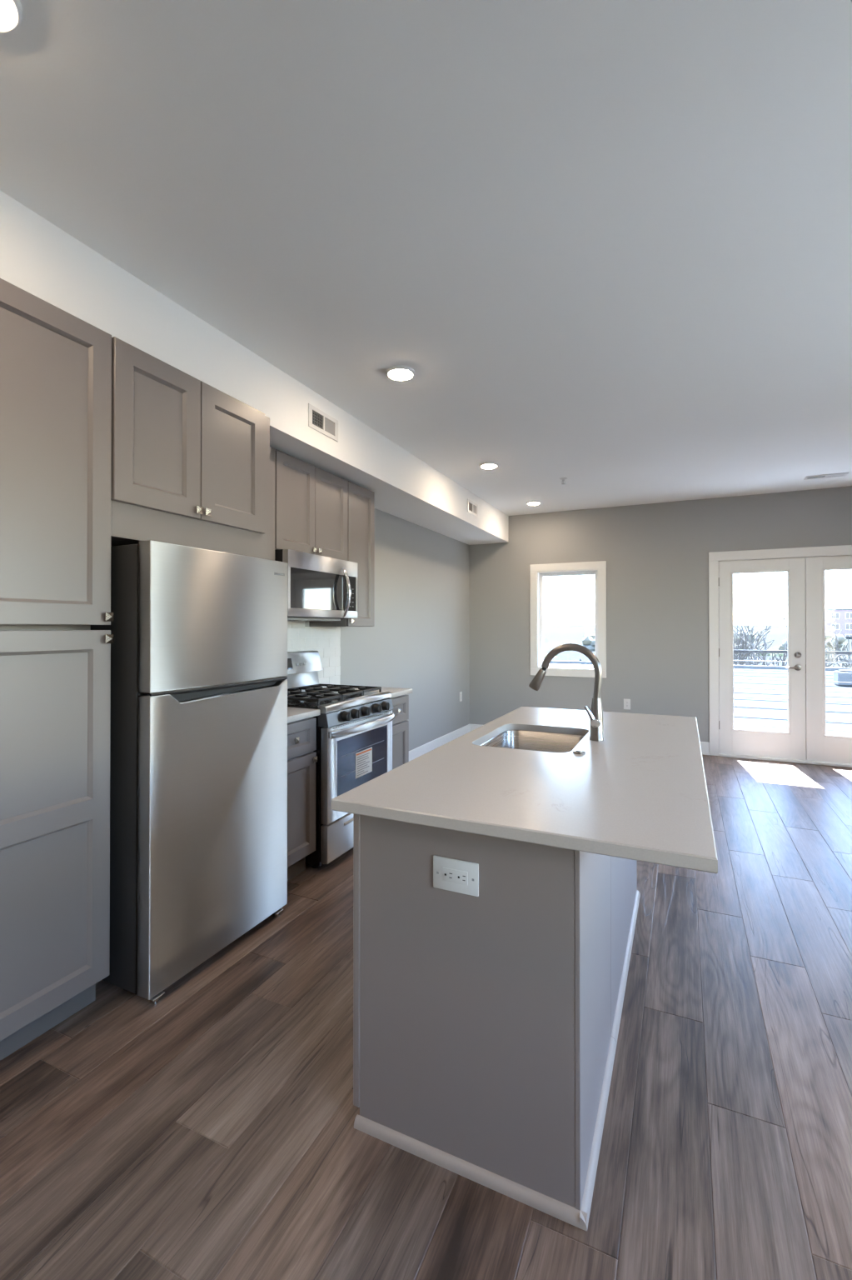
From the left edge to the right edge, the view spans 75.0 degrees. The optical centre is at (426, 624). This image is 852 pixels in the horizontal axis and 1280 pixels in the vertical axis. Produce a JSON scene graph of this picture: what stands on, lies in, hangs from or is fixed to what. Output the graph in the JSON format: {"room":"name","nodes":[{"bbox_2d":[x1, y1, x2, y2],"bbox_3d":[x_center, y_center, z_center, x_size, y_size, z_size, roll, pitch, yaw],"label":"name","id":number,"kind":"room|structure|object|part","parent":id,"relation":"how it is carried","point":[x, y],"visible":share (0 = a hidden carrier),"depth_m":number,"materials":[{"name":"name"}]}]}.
{"room":"kitchen","nodes":[
{"label":"kitchen","id":0,"kind":"room"},
{"bbox_2d":[305,508,469,750],"bbox_3d":[-1.462,0.007,2.912,0.160,2.744,9.576,0,0,25],"label":"wall","id":1,"kind":"structure","parent":0,"point":[419,639],"depth_m":5.70,"materials":[{"name":"grey paint"}]},
{"bbox_2d":[110,336,269,559],"bbox_3d":[-1.208,-0.678,2.511,0.639,0.722,0.860,0,0,25],"label":"upper cabinet","id":2,"kind":"object","parent":1,"relation":"attached to","point":[191,459],"visible":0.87,"depth_m":2.29,"materials":[{"name":"grey paint"}]},
{"bbox_3d":[-1.050,-0.744,2.187,0.020,0.590,0.395,0,0,25],"label":"door","id":3,"kind":"part","parent":2,"relation":"part of","materials":[{"name":"grey paint"}]},
{"bbox_3d":[-0.956,-0.480,2.333,0.028,0.032,0.028,0,0,-11],"label":"knob","id":4,"kind":"part","parent":2,"relation":"part of","materials":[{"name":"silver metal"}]},
{"bbox_3d":[-0.934,-0.480,2.380,0.028,0.032,0.028,0,0,-29],"label":"knob","id":5,"kind":"part","parent":2,"relation":"part of","materials":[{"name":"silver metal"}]},
{"bbox_3d":[-0.882,-0.742,2.551,0.020,0.590,0.399,0,0,25],"label":"door","id":6,"kind":"part","parent":2,"relation":"part of","materials":[{"name":"grey paint"}]},
{"bbox_2d":[270,446,275,560],"bbox_3d":[-1.078,-0.507,3.118,0.364,1.024,0.342,0,0,25],"label":"upper cabinet","id":7,"kind":"object","parent":1,"relation":"attached to","point":[272,451],"visible":0.06,"depth_m":3.19,"materials":[{"name":"grey paint"}]},
{"bbox_2d":[275,449,348,560],"bbox_3d":[-0.846,-0.726,3.622,0.364,0.581,0.762,0,0,25],"label":"upper cabinet","id":8,"kind":"object","parent":1,"relation":"attached to","point":[312,502],"visible":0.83,"depth_m":3.51,"materials":[{"name":"grey paint"}]},
{"bbox_3d":[-0.797,-0.726,3.390,0.020,0.575,0.374,0,0,25],"label":"door","id":9,"kind":"part","parent":8,"relation":"part of","materials":[{"name":"grey paint"}]},
{"bbox_2d":[275,549,357,621],"bbox_3d":[-0.787,-0.227,3.591,0.471,0.408,0.752,0,0,25],"label":"microwave","id":10,"kind":"object","parent":8,"relation":"attached to","point":[320,587],"visible":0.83,"depth_m":3.47,"materials":[{"name":"silver metal"}]},
{"bbox_3d":[-0.527,-0.209,3.672,0.068,0.334,0.026,0,0,25],"label":"door handle","id":11,"kind":"part","parent":10,"relation":"part of","materials":[{"name":"silver metal"}]},
{"bbox_3d":[-0.537,-0.209,3.778,0.036,0.238,0.168,0,0,25],"label":"control panel","id":12,"kind":"part","parent":10,"relation":"part of","materials":[{"name":"black glass"}]},
{"bbox_3d":[-0.638,-0.724,3.734,0.020,0.575,0.378,0,0,25],"label":"door","id":13,"kind":"part","parent":8,"relation":"part of","materials":[{"name":"grey paint"}]},
{"bbox_2d":[287,620,340,687],"bbox_3d":[-0.996,0.221,3.714,0.010,0.507,1.501,0,0,25],"label":"backsplash","id":14,"kind":"structure","parent":1,"relation":"attached to","point":[326,640],"depth_m":4.17,"materials":[{"name":"white tile"}]},
{"bbox_2d":[309,480,374,626],"bbox_3d":[-0.607,-0.498,4.137,0.364,1.030,0.372,0,0,25],"label":"upper cabinet","id":15,"kind":"object","parent":1,"relation":"attached to","point":[361,523],"visible":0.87,"depth_m":4.09,"materials":[{"name":"grey paint"}]},
{"bbox_3d":[-0.478,-0.497,4.077,0.020,1.024,0.364,0,0,25],"label":"door","id":16,"kind":"part","parent":15,"relation":"part of","materials":[{"name":"grey paint"}]},
{"bbox_2d":[409,724,470,761],"bbox_3d":[-0.053,1.325,5.728,0.026,0.135,2.946,0,0,25],"label":"baseboard","id":17,"kind":"structure","parent":1,"relation":"attached to","point":[414,753],"depth_m":6.12,"materials":[{"name":"white paint"}]},
{"bbox_2d":[460,691,462,701],"bbox_3d":[0.427,0.884,6.787,0.008,0.118,0.072,0,0,25],"label":"wall outlet","id":18,"kind":"object","parent":1,"relation":"attached to","point":[461,692],"visible":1,"depth_m":6.78,"materials":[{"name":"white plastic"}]},
{"bbox_2d":[0,0,851,515],"bbox_3d":[0.911,-1.472,1.822,5.390,0.200,9.576,0,0,25],"label":"ceiling","id":19,"kind":"structure","parent":0,"point":[606,245],"depth_m":1.80,"materials":[{"name":"white paint"}]},
{"bbox_2d":[0,0,23,32],"bbox_3d":[-0.972,-1.364,1.202,0.160,0.021,0.160,0,0,25],"label":"recessed light","id":20,"kind":"object","parent":19,"relation":"in","point":[11,11],"visible":1,"depth_m":1.24,"materials":[{"name":"white paint"}]},
{"bbox_2d":[0,0,12,27],"bbox_3d":[-0.972,-1.361,1.202,0.123,0.015,0.123,0,0,25],"label":"diffuser","id":21,"kind":"object","parent":20,"relation":"attached to","point":[6,6],"depth_m":1.23,"materials":[{"name":"white plastic"}]},
{"bbox_2d":[0,190,509,544],"bbox_3d":[-1.156,-1.203,2.777,0.515,0.326,9.256,0,0,25],"label":"soffit","id":22,"kind":"structure","parent":19,"relation":"attached to","point":[37,257],"depth_m":2.65,"materials":[{"name":"white paint"}]},
{"bbox_2d":[308,403,338,441],"bbox_3d":[-0.613,-1.205,3.328,0.007,0.134,0.300,0,0,25],"label":"air register","id":23,"kind":"object","parent":22,"relation":"attached to","point":[322,422],"visible":1,"depth_m":3.32,"materials":[{"name":"white plastic"}]},
{"bbox_2d":[467,498,478,517],"bbox_3d":[0.479,-1.191,5.688,0.007,0.134,0.300,0,0,25],"label":"air register","id":24,"kind":"object","parent":22,"relation":"attached to","point":[472,507],"visible":1,"depth_m":5.68,"materials":[{"name":"white plastic"}]},
{"bbox_2d":[385,365,414,380],"bbox_3d":[-0.139,-1.353,3.004,0.160,0.021,0.160,0,0,25],"label":"recessed light","id":25,"kind":"object","parent":19,"relation":"in","point":[399,372],"visible":1,"depth_m":2.98,"materials":[{"name":"white"}]},
{"bbox_2d":[389,369,411,379],"bbox_3d":[-0.139,-1.350,3.004,0.123,0.015,0.123,0,0,25],"label":"diffuser","id":26,"kind":"object","parent":25,"relation":"attached to","point":[394,374],"depth_m":2.99,"materials":[{"name":"white plastic"}]},
{"bbox_2d":[480,461,498,469],"bbox_3d":[0.534,-1.343,4.709,0.160,0.021,0.160,0,0,25],"label":"recessed light","id":27,"kind":"object","parent":19,"relation":"in","point":[489,465],"visible":1,"depth_m":4.67,"materials":[{"name":"white"}]},
{"bbox_2d":[481,464,496,469],"bbox_3d":[0.534,-1.340,4.709,0.123,0.015,0.123,0,0,25],"label":"diffuser","id":28,"kind":"object","parent":27,"relation":"attached to","point":[483,466],"depth_m":4.69,"materials":[{"name":"white plastic"}]},
{"bbox_2d":[526,500,541,504],"bbox_3d":[1.187,-1.334,6.120,0.160,0.021,0.160,0,0,25],"label":"recessed light","id":29,"kind":"object","parent":19,"relation":"in","point":[531,502],"visible":1,"depth_m":6.08,"materials":[{"name":"white plastic"}]},
{"bbox_2d":[528,502,539,504],"bbox_3d":[1.187,-1.331,6.120,0.123,0.015,0.123,0,0,25],"label":"diffuser","id":30,"kind":"object","parent":29,"relation":"attached to","point":[529,503],"depth_m":6.10,"materials":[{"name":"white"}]},
{"bbox_2d":[560,477,567,484],"bbox_3d":[1.273,-1.325,5.138,0.068,0.050,0.068,0,0,25],"label":"sprinkler","id":31,"kind":"object","parent":19,"relation":"attached to","point":[563,479],"visible":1,"depth_m":5.13,"materials":[{"name":"white plastic"}]},
{"bbox_2d":[804,472,849,479],"bbox_3d":[3.639,-1.347,5.049,0.320,0.008,0.115,0,0,25],"label":"ceiling vent","id":32,"kind":"object","parent":19,"relation":"in","point":[842,474],"visible":1,"depth_m":5.04,"materials":[{"name":"white plastic"}]},
{"bbox_2d":[0,755,851,1279],"bbox_3d":[0.911,1.493,1.804,5.390,0.250,9.576,0,0,25],"label":"floor","id":33,"kind":"structure","parent":0,"point":[206,1130],"depth_m":1.55,"materials":[{"name":"brown wood"}]},
{"bbox_2d":[0,278,114,1060],"bbox_3d":[-1.518,0.162,1.836,0.639,2.411,0.614,0,0,25],"label":"pantry cabinet","id":34,"kind":"object","parent":33,"relation":"on","point":[56,365],"visible":1,"depth_m":1.81,"materials":[{"name":"grey paint"}]},
{"bbox_3d":[-1.265,0.635,1.714,0.020,1.232,0.607,0,0,25],"label":"door","id":35,"kind":"part","parent":34,"relation":"part of","materials":[{"name":"grey paint"}]},
{"bbox_3d":[-1.265,-0.521,1.721,0.020,1.043,0.607,0,0,25],"label":"door","id":36,"kind":"part","parent":34,"relation":"part of","materials":[{"name":"grey paint"}]},
{"bbox_3d":[-1.124,0.051,1.965,0.028,0.032,0.028,0,0,-11],"label":"knob","id":37,"kind":"part","parent":34,"relation":"part of","materials":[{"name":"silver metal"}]},
{"bbox_3d":[-1.124,-0.027,1.966,0.028,0.032,0.028,0,0,-11],"label":"knob","id":38,"kind":"part","parent":34,"relation":"part of","materials":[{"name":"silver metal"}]},
{"bbox_2d":[90,540,287,1004],"bbox_3d":[-1.145,0.537,2.464,0.730,1.670,0.759,0,0,25],"label":"refrigerator","id":39,"kind":"object","parent":33,"relation":"on","point":[198,744],"visible":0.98,"depth_m":2.14,"materials":[{"name":"grey metal"}]},
{"bbox_3d":[-0.852,0.798,2.327,0.065,1.076,0.759,0,0,25],"label":"fridge door","id":40,"kind":"part","parent":39,"relation":"part of","materials":[{"name":"metal"}]},
{"bbox_3d":[-0.852,-0.025,2.332,0.065,0.546,0.759,0,0,25],"label":"freezer door","id":41,"kind":"part","parent":39,"relation":"part of","materials":[{"name":"metal"}]},
{"bbox_3d":[-0.849,0.274,2.368,0.031,0.048,0.659,0,0,25],"label":"pocket handle","id":42,"kind":"part","parent":39,"relation":"part of","materials":[{"name":"black plastic"}]},
{"bbox_2d":[287,716,317,880],"bbox_3d":[-0.948,0.940,3.051,0.649,0.871,0.345,0,0,25],"label":"base cabinet","id":43,"kind":"object","parent":33,"relation":"on","point":[302,759],"visible":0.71,"depth_m":2.98,"materials":[{"name":"grey paint"}]},
{"bbox_3d":[-0.676,0.607,2.906,0.028,0.032,0.028,0,0,-29],"label":"knob","id":44,"kind":"part","parent":43,"relation":"part of","materials":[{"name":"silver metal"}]},
{"bbox_3d":[-0.690,0.607,2.933,0.020,0.180,0.339,0,0,25],"label":"drawer","id":45,"kind":"part","parent":43,"relation":"part of","materials":[{"name":"grey paint"}]},
{"bbox_3d":[-0.690,0.981,2.931,0.020,0.544,0.339,0,0,25],"label":"door","id":46,"kind":"part","parent":43,"relation":"part of","materials":[{"name":"grey paint"}]},
{"bbox_2d":[287,706,320,722],"bbox_3d":[-0.951,0.487,3.054,0.644,0.032,0.350,0,0,25],"label":"countertop","id":47,"kind":"structure","parent":43,"relation":"on","point":[294,714],"depth_m":2.98,"materials":[{"name":"stone"}]},
{"bbox_3d":[-0.610,0.743,3.049,0.028,0.032,0.028,0,0,-29],"label":"knob","id":48,"kind":"part","parent":43,"relation":"part of","materials":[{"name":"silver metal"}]},
{"bbox_2d":[286,650,394,868],"bbox_3d":[-0.661,0.783,3.533,0.738,1.192,0.755,0,0,25],"label":"gas range","id":49,"kind":"object","parent":33,"relation":"on","point":[354,727],"visible":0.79,"depth_m":3.28,"materials":[{"name":"silver metal"}]},
{"bbox_3d":[-0.663,0.450,3.279,0.126,0.024,0.126,0,0,25],"label":"burner","id":50,"kind":"part","parent":49,"relation":"part of","materials":[{"name":"black metal"}]},
{"bbox_2d":[287,691,377,709],"bbox_3d":[-0.687,0.469,3.547,0.570,0.014,0.755,0,0,25],"label":"cooktop","id":51,"kind":"object","parent":49,"relation":"in","point":[291,703],"depth_m":3.28,"materials":[{"name":"black metal"}]},
{"bbox_3d":[-0.406,1.223,3.412,0.046,0.206,0.755,0,0,25],"label":"storage drawer","id":52,"kind":"part","parent":49,"relation":"part of","materials":[{"name":"metal"}]},
{"bbox_3d":[-0.458,0.533,3.208,0.040,0.062,0.062,0,0,25],"label":"knob","id":53,"kind":"part","parent":49,"relation":"part of","materials":[{"name":"black plastic"}]},
{"bbox_3d":[-0.381,1.158,3.403,0.016,0.019,0.430,0,0,25],"label":"drawer pull","id":54,"kind":"part","parent":49,"relation":"part of","materials":[{"name":"metal"}]},
{"bbox_3d":[-0.413,0.535,3.420,0.075,0.075,0.755,0,0,25],"label":"control panel","id":55,"kind":"part","parent":49,"relation":"part of","materials":[{"name":"metal"}]},
{"bbox_3d":[-0.414,0.534,3.302,0.040,0.062,0.062,0,0,25],"label":"knob","id":56,"kind":"part","parent":49,"relation":"part of","materials":[{"name":"black plastic"}]},
{"bbox_3d":[-0.406,0.844,3.415,0.046,0.532,0.755,0,0,25],"label":"oven door","id":57,"kind":"part","parent":49,"relation":"part of","materials":[{"name":"metal"}]},
{"bbox_3d":[-0.357,0.614,3.393,0.067,0.042,0.743,0,0,25],"label":"oven handle","id":58,"kind":"part","parent":49,"relation":"part of","materials":[{"name":"metal"}]},
{"bbox_3d":[-0.364,0.534,3.410,0.040,0.062,0.062,0,0,25],"label":"knob","id":59,"kind":"part","parent":49,"relation":"part of","materials":[{"name":"black plastic"}]},
{"bbox_3d":[-0.306,0.535,3.535,0.040,0.062,0.062,0,0,25],"label":"knob","id":60,"kind":"part","parent":49,"relation":"part of","materials":[{"name":"black plastic"}]},
{"bbox_3d":[-0.260,0.536,3.635,0.040,0.062,0.062,0,0,25],"label":"knob","id":61,"kind":"part","parent":49,"relation":"part of","materials":[{"name":"black plastic"}]},
{"bbox_2d":[391,694,409,769],"bbox_3d":[-0.473,0.946,4.078,0.649,0.871,0.378,0,0,25],"label":"base cabinet","id":62,"kind":"object","parent":33,"relation":"on","point":[400,703],"visible":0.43,"depth_m":4.02,"materials":[{"name":"grey paint"}]},
{"bbox_2d":[322,686,412,698],"bbox_3d":[-0.474,0.493,4.085,0.644,0.032,0.390,0,0,25],"label":"countertop","id":63,"kind":"structure","parent":62,"relation":"on","point":[395,692],"depth_m":4.01,"materials":[{"name":"stone"}]},
{"bbox_3d":[-0.215,0.614,3.960,0.020,0.180,0.372,0,0,25],"label":"drawer","id":64,"kind":"part","parent":62,"relation":"part of","materials":[{"name":"grey paint"}]},
{"bbox_3d":[-0.215,0.988,3.958,0.020,0.544,0.372,0,0,25],"label":"door","id":65,"kind":"part","parent":62,"relation":"part of","materials":[{"name":"grey paint"}]},
{"bbox_2d":[353,813,640,1230],"bbox_3d":[0.427,0.930,2.173,0.657,0.882,1.729,0,0,25],"label":"kitchen island","id":66,"kind":"object","parent":33,"relation":"on","point":[487,1026],"visible":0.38,"depth_m":1.39,"materials":[{"name":"paint"},{"name":"quartz stone"}]},
{"bbox_2d":[433,855,479,896],"bbox_3d":[0.074,0.634,1.399,0.124,0.082,0.008,0,0,25],"label":"wall outlet","id":67,"kind":"object","parent":66,"relation":"attached to","point":[450,874],"visible":1,"depth_m":1.40,"materials":[{"name":"white plastic"}]},
{"bbox_2d":[442,867,468,884],"bbox_3d":[0.073,0.634,1.397,0.068,0.033,0.003,0,0,25],"label":"receptacle","id":68,"kind":"object","parent":67,"relation":"attached to","point":[451,876],"depth_m":1.40,"materials":[{"name":"white plastic"}]},
{"bbox_3d":[0.086,1.354,1.385,0.613,0.024,0.017,0,0,25],"label":"shoe moulding","id":69,"kind":"part","parent":66,"relation":"part of","materials":[{"name":"beige paint"}]},
{"bbox_2d":[331,706,718,873],"bbox_3d":[0.549,0.471,2.097,0.888,0.030,1.864,0,0,25],"label":"island countertop","id":70,"kind":"structure","parent":66,"relation":"on","point":[640,792],"depth_m":1.51,"materials":[{"name":"stone"}]},
{"bbox_2d":[480,730,584,752],"bbox_3d":[0.441,0.597,2.270,0.419,0.219,0.571,0,0,25],"label":"sink","id":71,"kind":"object","parent":70,"relation":"in","point":[516,739],"visible":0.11,"depth_m":2.51,"materials":[{"name":"metal"}]},
{"bbox_2d":[529,643,604,741],"bbox_3d":[0.559,0.267,2.235,0.298,0.380,0.078,0,0,25],"label":"faucet","id":72,"kind":"object","parent":70,"relation":"on","point":[596,713],"visible":1,"depth_m":2.19,"materials":[{"name":"silver metal"}]},
{"bbox_3d":[0.585,0.190,2.236,0.241,0.225,0.028,0,0,25],"label":"spout","id":73,"kind":"part","parent":72,"relation":"part of","materials":[{"name":"silver metal"}]},
{"bbox_3d":[0.650,0.359,2.167,0.060,0.088,0.032,0,0,25],"label":"lever handle","id":74,"kind":"part","parent":72,"relation":"part of","materials":[{"name":"silver metal"}]},
{"bbox_2d":[573,750,585,754],"bbox_3d":[0.542,0.450,1.963,0.042,0.010,0.042,0,0,25],"label":"button","id":75,"kind":"object","parent":70,"relation":"on","point":[577,752],"visible":1,"depth_m":1.95,"materials":[{"name":"silver metal"}]},
{"bbox_3d":[0.708,0.928,2.052,0.012,0.880,1.713,0,0,25],"label":"panel","id":76,"kind":"part","parent":66,"relation":"part of","materials":[{"name":"grey paint"}]},
{"bbox_3d":[0.718,1.358,2.036,0.017,0.024,1.727,0,0,25],"label":"shoe moulding","id":77,"kind":"part","parent":66,"relation":"part of","materials":[{"name":"beige paint"}]},
{"bbox_2d":[470,485,851,742],"bbox_3d":[2.888,0.027,6.086,5.070,2.744,0.160,0,0,25],"label":"wall","id":78,"kind":"structure","parent":0,"point":[656,555],"depth_m":6.24,"materials":[{"name":"grey paint"}]},
{"bbox_2d":[530,560,606,678],"bbox_3d":[1.696,-0.055,6.617,0.884,1.342,0.158,0,0,25],"label":"window","id":79,"kind":"structure","parent":78,"relation":"in","point":[537,572],"depth_m":6.59,"materials":[{"name":"white paint"}]},
{"bbox_3d":[1.713,-0.054,6.652,0.696,1.144,0.050,0,0,25],"label":"sash frame","id":80,"kind":"part","parent":79,"relation":"part of","materials":[{"name":"white paint"}]},
{"bbox_2d":[470,724,709,754],"bbox_3d":[2.856,1.327,5.990,5.056,0.135,0.026,0,0,25],"label":"baseboard","id":81,"kind":"structure","parent":78,"relation":"attached to","point":[705,746],"depth_m":5.94,"materials":[{"name":"white paint"}]},
{"bbox_2d":[624,699,630,709],"bbox_3d":[2.273,0.902,6.272,0.072,0.118,0.008,0,0,25],"label":"wall outlet","id":82,"kind":"object","parent":78,"relation":"attached to","point":[627,702],"visible":1,"depth_m":6.27,"materials":[{"name":"white plastic"}]},
{"bbox_2d":[625,700,629,707],"bbox_3d":[2.272,0.902,6.269,0.033,0.068,0.003,0,0,25],"label":"receptacle","id":83,"kind":"object","parent":82,"relation":"attached to","point":[627,702],"depth_m":6.27,"materials":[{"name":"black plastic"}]},
{"bbox_2d":[709,545,851,767],"bbox_3d":[3.834,0.310,5.612,1.735,2.163,0.201,0,0,25],"label":"door","id":84,"kind":"structure","parent":78,"relation":"in","point":[806,741],"depth_m":5.62,"materials":[{"name":"paint"},{"name":"clear glass"}]},
{"bbox_3d":[3.707,0.437,5.591,0.141,0.064,0.057,0,0,25],"label":"lever handle","id":85,"kind":"part","parent":84,"relation":"part of","materials":[{"name":"silver metal"}]},
{"label":"outside","id":86,"kind":"structure","parent":0,"visible":0},
{"bbox_3d":[4.840,1.550,6.162,4.800,0.190,1.632,0,0,25],"label":"deck","id":87,"kind":"object","parent":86,"visible":0},
{"bbox_2d":[550,650,851,736],"bbox_3d":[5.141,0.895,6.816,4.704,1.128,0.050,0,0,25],"label":"balcony railing","id":88,"kind":"object","parent":87,"relation":"on","point":[735,651],"visible":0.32,"depth_m":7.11,"materials":[{"name":"grey metal"}]},
{"bbox_3d":[5.141,0.350,6.819,4.700,0.038,0.050,0,0,25],"label":"rail","id":89,"kind":"part","parent":88,"relation":"part of","materials":[{"name":"grey metal"}]},
{"bbox_2d":[834,670,851,685],"bbox_3d":[12.093,1.523,15.881,0.600,0.435,0.600,0,0,25],"label":"rooftop unit","id":90,"kind":"object","parent":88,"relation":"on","point":[837,677],"visible":0.93,"depth_m":15.70,"materials":[{"name":"grey metal"}]},
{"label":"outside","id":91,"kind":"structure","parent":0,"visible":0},
{"bbox_2d":[544,625,851,667],"bbox_3d":[35.704,3.987,77.114,380.000,11.696,350.000,0,0,25],"label":"terrain","id":92,"kind":"structure","parent":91,"point":[554,636],"depth_m":186.46,"materials":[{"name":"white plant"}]},
{"bbox_2d":[544,657,581,660],"bbox_3d":[9.407,6.131,44.093,5.600,7.000,8.600,0,0,25],"label":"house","id":93,"kind":"structure","parent":92,"relation":"on","point":[554,658],"depth_m":43.17,"materials":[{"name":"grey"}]},
{"bbox_2d":[557,650,594,661],"bbox_3d":[18.239,6.328,59.839,7.600,6.800,8.600,0,0,25],"label":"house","id":94,"kind":"structure","parent":92,"relation":"on","point":[567,654],"depth_m":59.87,"materials":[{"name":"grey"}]},
{"bbox_2d":[582,633,594,651],"bbox_3d":[34.948,5.025,116.104,4.534,6.247,4.602,0,0,25],"label":"tree","id":95,"kind":"object","parent":92,"relation":"on","point":[588,640],"visible":0.41,"depth_m":115.21,"materials":[{"name":"grey plant"}]},
{"bbox_2d":[734,630,755,654],"bbox_3d":[60.000,4.500,106.246,5.446,6.992,5.619,0,0,25],"label":"tree","id":96,"kind":"object","parent":92,"relation":"on","point":[750,637],"visible":0.2,"depth_m":104.98,"materials":[{"name":"grey plant"}]},
{"bbox_2d":[745,655,788,665],"bbox_3d":[30.352,6.266,49.825,8.600,6.800,8.600,0,0,25],"label":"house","id":97,"kind":"structure","parent":92,"relation":"on","point":[768,657],"depth_m":48.82,"materials":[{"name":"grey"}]},
{"bbox_2d":[760,649,784,656],"bbox_3d":[47.784,6.458,75.190,5.105,6.202,5.224,0,0,25],"label":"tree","id":98,"kind":"object","parent":92,"relation":"on","point":[770,654],"visible":0.04,"depth_m":73.85,"materials":[{"name":"grey plant"}]},
{"bbox_2d":[779,639,788,650],"bbox_3d":[58.226,5.454,86.176,5.657,6.822,6.156,0,0,25],"label":"tree","id":99,"kind":"object","parent":92,"relation":"on","point":[782,647],"visible":0.06,"depth_m":85.83,"materials":[{"name":"grey plant"}]},
{"bbox_2d":[734,610,848,667],"bbox_3d":[19.139,4.397,31.734,8.007,10.327,10.769,0,0,25],"label":"bare tree","id":100,"kind":"object","parent":92,"relation":"on","point":[741,642],"visible":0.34,"depth_m":30.25,"materials":[{"name":"grey plant"}]},
{"bbox_2d":[825,631,846,659],"bbox_3d":[72.081,4.608,99.783,5.232,6.816,5.581,0,0,25],"label":"tree","id":101,"kind":"object","parent":92,"relation":"on","point":[842,638],"visible":0.33,"depth_m":97.92,"materials":[{"name":"grey plant"}]},
{"bbox_2d":[825,608,851,637],"bbox_3d":[133.687,0.138,166.223,25.400,9.500,14.400,0,0,25],"label":"brick building","id":102,"kind":"structure","parent":92,"relation":"on","point":[837,619],"depth_m":163.83,"materials":[{"name":"white brick"}]},
{"bbox_3d":[121.169,-2.525,164.193,1.760,1.560,0.030,0,0,25],"label":"pane","id":103,"kind":"part","parent":102,"relation":"part of","materials":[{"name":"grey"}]},
{"bbox_3d":[121.169,0.675,164.173,1.760,1.560,0.030,0,0,25],"label":"pane","id":104,"kind":"part","parent":102,"relation":"part of","materials":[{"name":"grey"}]},
{"bbox_3d":[124.255,0.666,162.745,1.760,1.560,0.030,0,0,25],"label":"pane","id":105,"kind":"part","parent":102,"relation":"part of","materials":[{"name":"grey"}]},
{"bbox_3d":[124.255,-2.534,162.764,1.760,1.560,0.030,0,0,25],"label":"pane","id":106,"kind":"part","parent":102,"relation":"part of","materials":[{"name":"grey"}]},
{"bbox_2d":[825,629,851,667],"bbox_3d":[30.105,4.971,37.600,7.285,9.318,4.448,0,0,-18],"label":"bare tree","id":107,"kind":"object","parent":92,"relation":"on","point":[839,658],"visible":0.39,"depth_m":37.71,"materials":[{"name":"grey plant"}]}
]}

